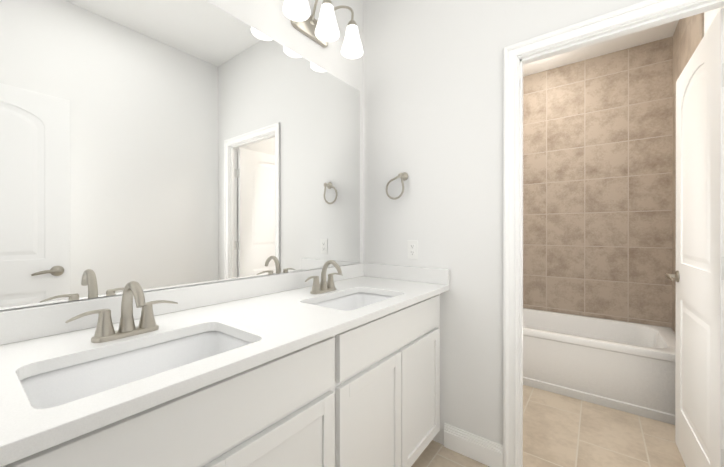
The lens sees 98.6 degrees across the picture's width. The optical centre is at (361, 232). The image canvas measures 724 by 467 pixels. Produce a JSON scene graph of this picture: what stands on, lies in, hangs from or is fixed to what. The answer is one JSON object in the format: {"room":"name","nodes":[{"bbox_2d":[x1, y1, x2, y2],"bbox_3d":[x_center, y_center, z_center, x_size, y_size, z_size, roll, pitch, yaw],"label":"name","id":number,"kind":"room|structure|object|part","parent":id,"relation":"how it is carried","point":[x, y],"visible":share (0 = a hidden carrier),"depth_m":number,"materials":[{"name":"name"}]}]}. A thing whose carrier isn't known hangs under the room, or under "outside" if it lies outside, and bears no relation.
{"room":"bathroom","nodes":[
{"label":"bathroom","id":0,"kind":"room"},
{"bbox_2d":[0,0,362,310],"bbox_3d":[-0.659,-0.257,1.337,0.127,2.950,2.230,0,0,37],"label":"mirror","id":1,"kind":"object","parent":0,"point":[147,145],"depth_m":1.16,"materials":[{"name":"clear glass"}]},
{"bbox_2d":[0,264,363,343],"bbox_3d":[-0.592,0.254,1.310,0.020,0.087,2.020,0,0,37],"label":"backsplash","id":2,"kind":"structure","parent":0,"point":[23,323],"depth_m":1.15,"materials":[{"name":"white stone"}]},
{"bbox_2d":[283,0,362,58],"bbox_3d":[-0.211,-1.175,1.668,0.199,0.276,0.550,0,0,37],"label":"sconce","id":3,"kind":"object","parent":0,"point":[323,31],"visible":1,"depth_m":1.65,"materials":[{"name":"white glass"}]},
{"bbox_3d":[-0.310,-1.112,1.480,0.130,0.150,0.130,0,0,37],"label":"lamp shade","id":4,"kind":"part","parent":3,"relation":"part of","materials":[{"name":"white glass"}]},
{"bbox_3d":[-0.183,-1.112,1.647,0.130,0.150,0.130,0,0,37],"label":"lamp shade","id":5,"kind":"part","parent":3,"relation":"part of","materials":[{"name":"white glass"}]},
{"bbox_3d":[-0.057,-1.113,1.815,0.130,0.150,0.130,0,0,37],"label":"lamp shade","id":6,"kind":"part","parent":3,"relation":"part of","materials":[{"name":"white glass"}]},
{"bbox_2d":[363,0,645,444],"bbox_3d":[0.847,-0.257,1.544,2.040,2.950,0.085,0,0,37],"label":"wall","id":7,"kind":"structure","parent":0,"point":[433,89],"depth_m":1.75,"materials":[{"name":"white paint"}]},
{"bbox_2d":[386,172,407,199],"bbox_3d":[0.213,-0.286,1.934,0.137,0.170,0.056,0,0,37],"label":"towel ring","id":8,"kind":"object","parent":7,"relation":"attached to","point":[403,176],"visible":0.96,"depth_m":1.91,"materials":[{"name":"silver metal"}]},
{"bbox_2d":[364,264,449,283],"bbox_3d":[0.253,0.253,1.924,0.588,0.087,0.020,0,0,37],"label":"backsplash","id":9,"kind":"structure","parent":7,"relation":"attached to","point":[390,272],"depth_m":1.89,"materials":[{"name":"white stone"}]},
{"bbox_2d":[408,240,417,258],"bbox_3d":[0.308,0.107,1.893,0.070,0.115,0.008,0,0,37],"label":"electrical outlet plate","id":10,"kind":"object","parent":7,"relation":"attached to","point":[412,249],"visible":1,"depth_m":1.89,"materials":[{"name":"white plastic"}]},
{"bbox_2d":[444,423,502,466],"bbox_3d":[0.593,1.153,1.676,0.315,0.130,0.014,0,0,37],"label":"baseboard","id":11,"kind":"structure","parent":7,"relation":"attached to","point":[487,452],"depth_m":1.67,"materials":[{"name":"white paint"}]},
{"bbox_2d":[503,0,723,466],"bbox_3d":[1.090,0.144,1.348,0.871,2.148,0.106,0,0,37],"label":"door frame","id":12,"kind":"structure","parent":7,"relation":"attached to","point":[612,19],"depth_m":1.55,"materials":[{"name":"white paint"}]},
{"bbox_2d":[665,8,723,466],"bbox_3d":[1.601,0.174,1.479,0.148,2.068,0.734,0,0,36],"label":"door","id":13,"kind":"structure","parent":12,"relation":"in","point":[698,275],"depth_m":1.40,"materials":[{"name":"white paint"}]},
{"bbox_3d":[1.754,0.248,1.693,0.148,0.066,0.153,0,0,36],"label":"lever","id":14,"kind":"part","parent":13,"relation":"part of","materials":[{"name":"silver metal"}]},
{"bbox_2d":[411,385,685,466],"bbox_3d":[0.716,1.248,1.473,2.160,0.060,4.100,0,0,37],"label":"floor","id":15,"kind":"structure","parent":0,"point":[559,430],"depth_m":1.83,"materials":[{"name":"tile"}]},
{"bbox_2d":[12,292,442,466],"bbox_3d":[-0.373,0.774,1.145,0.570,0.891,2.020,0,0,37],"label":"bathroom vanity","id":16,"kind":"object","parent":15,"relation":"on","point":[336,365],"depth_m":0.97,"materials":[{"name":"white paint"}]},
{"bbox_2d":[0,276,449,466],"bbox_3d":[-0.358,0.313,1.133,0.608,0.030,2.020,0,0,37],"label":"countertop","id":17,"kind":"structure","parent":16,"relation":"on","point":[281,323],"depth_m":0.79,"materials":[{"name":"white stone"}]},
{"bbox_2d":[60,281,179,343],"bbox_3d":[-0.646,0.218,0.877,0.145,0.161,0.267,0,0,37],"label":"faucet","id":18,"kind":"object","parent":17,"relation":"on","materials":[{"name":"silver metal"}]},
{"bbox_2d":[12,324,255,411],"bbox_3d":[-0.519,0.401,0.781,0.360,0.169,0.521,0,0,37],"label":"sink","id":19,"kind":"object","parent":17,"relation":"in","point":[43,386],"depth_m":0.84,"materials":[{"name":"white ceramic"}]},
{"bbox_2d":[300,260,343,295],"bbox_3d":[-0.154,0.217,1.527,0.145,0.161,0.267,0,0,37],"label":"faucet","id":20,"kind":"object","parent":17,"relation":"on","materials":[{"name":"silver metal"}]},
{"bbox_2d":[304,288,399,311],"bbox_3d":[-0.030,0.400,1.434,0.360,0.169,0.520,0,0,37],"label":"sink","id":21,"kind":"object","parent":17,"relation":"in","point":[358,297],"depth_m":1.61,"materials":[{"name":"white ceramic"}]},
{"bbox_3d":[-0.231,0.824,0.876,0.020,0.574,0.438,0,0,37],"label":"door","id":22,"kind":"part","parent":16,"relation":"part of","materials":[{"name":"white paint"}]},
{"bbox_3d":[0.043,0.824,1.238,0.020,0.574,0.420,0,0,37],"label":"door","id":23,"kind":"part","parent":16,"relation":"part of","materials":[{"name":"white paint"}]},
{"bbox_3d":[0.300,0.823,1.579,0.020,0.574,0.420,0,0,37],"label":"door","id":24,"kind":"part","parent":16,"relation":"part of","materials":[{"name":"white paint"}]},
{"bbox_2d":[523,308,675,424],"bbox_3d":[1.679,0.994,2.663,1.492,0.445,0.771,0,0,37],"label":"bathtub","id":25,"kind":"object","parent":15,"relation":"on","point":[628,367],"visible":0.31,"depth_m":2.26,"materials":[{"name":"ceramic"}]},
{"bbox_2d":[523,20,678,76],"bbox_3d":[1.392,-1.657,2.279,1.518,0.148,1.748,0,0,37],"label":"ceiling","id":26,"kind":"structure","parent":0,"point":[653,34],"depth_m":2.69,"materials":[{"name":"white paint"}]},
{"bbox_2d":[704,7,723,34],"bbox_3d":[2.082,-0.258,1.835,0.120,2.950,1.870,0,0,37],"label":"wall","id":27,"kind":"structure","parent":0,"point":[709,17],"depth_m":1.69,"materials":[{"name":"white paint"}]},
{"bbox_2d":[523,36,672,327],"bbox_3d":[1.917,-0.183,2.976,1.520,2.798,0.010,0,0,37],"label":"wall tile","id":28,"kind":"structure","parent":27,"relation":"attached to","point":[597,177],"depth_m":2.79,"materials":[{"name":"beige tile"}]},
{"bbox_2d":[672,13,703,332],"bbox_3d":[2.252,-0.182,2.167,0.010,2.798,0.875,0,0,37],"label":"wall tile","id":29,"kind":"structure","parent":27,"relation":"attached to","point":[688,35],"depth_m":2.37,"materials":[{"name":"beige tile"}]}
]}

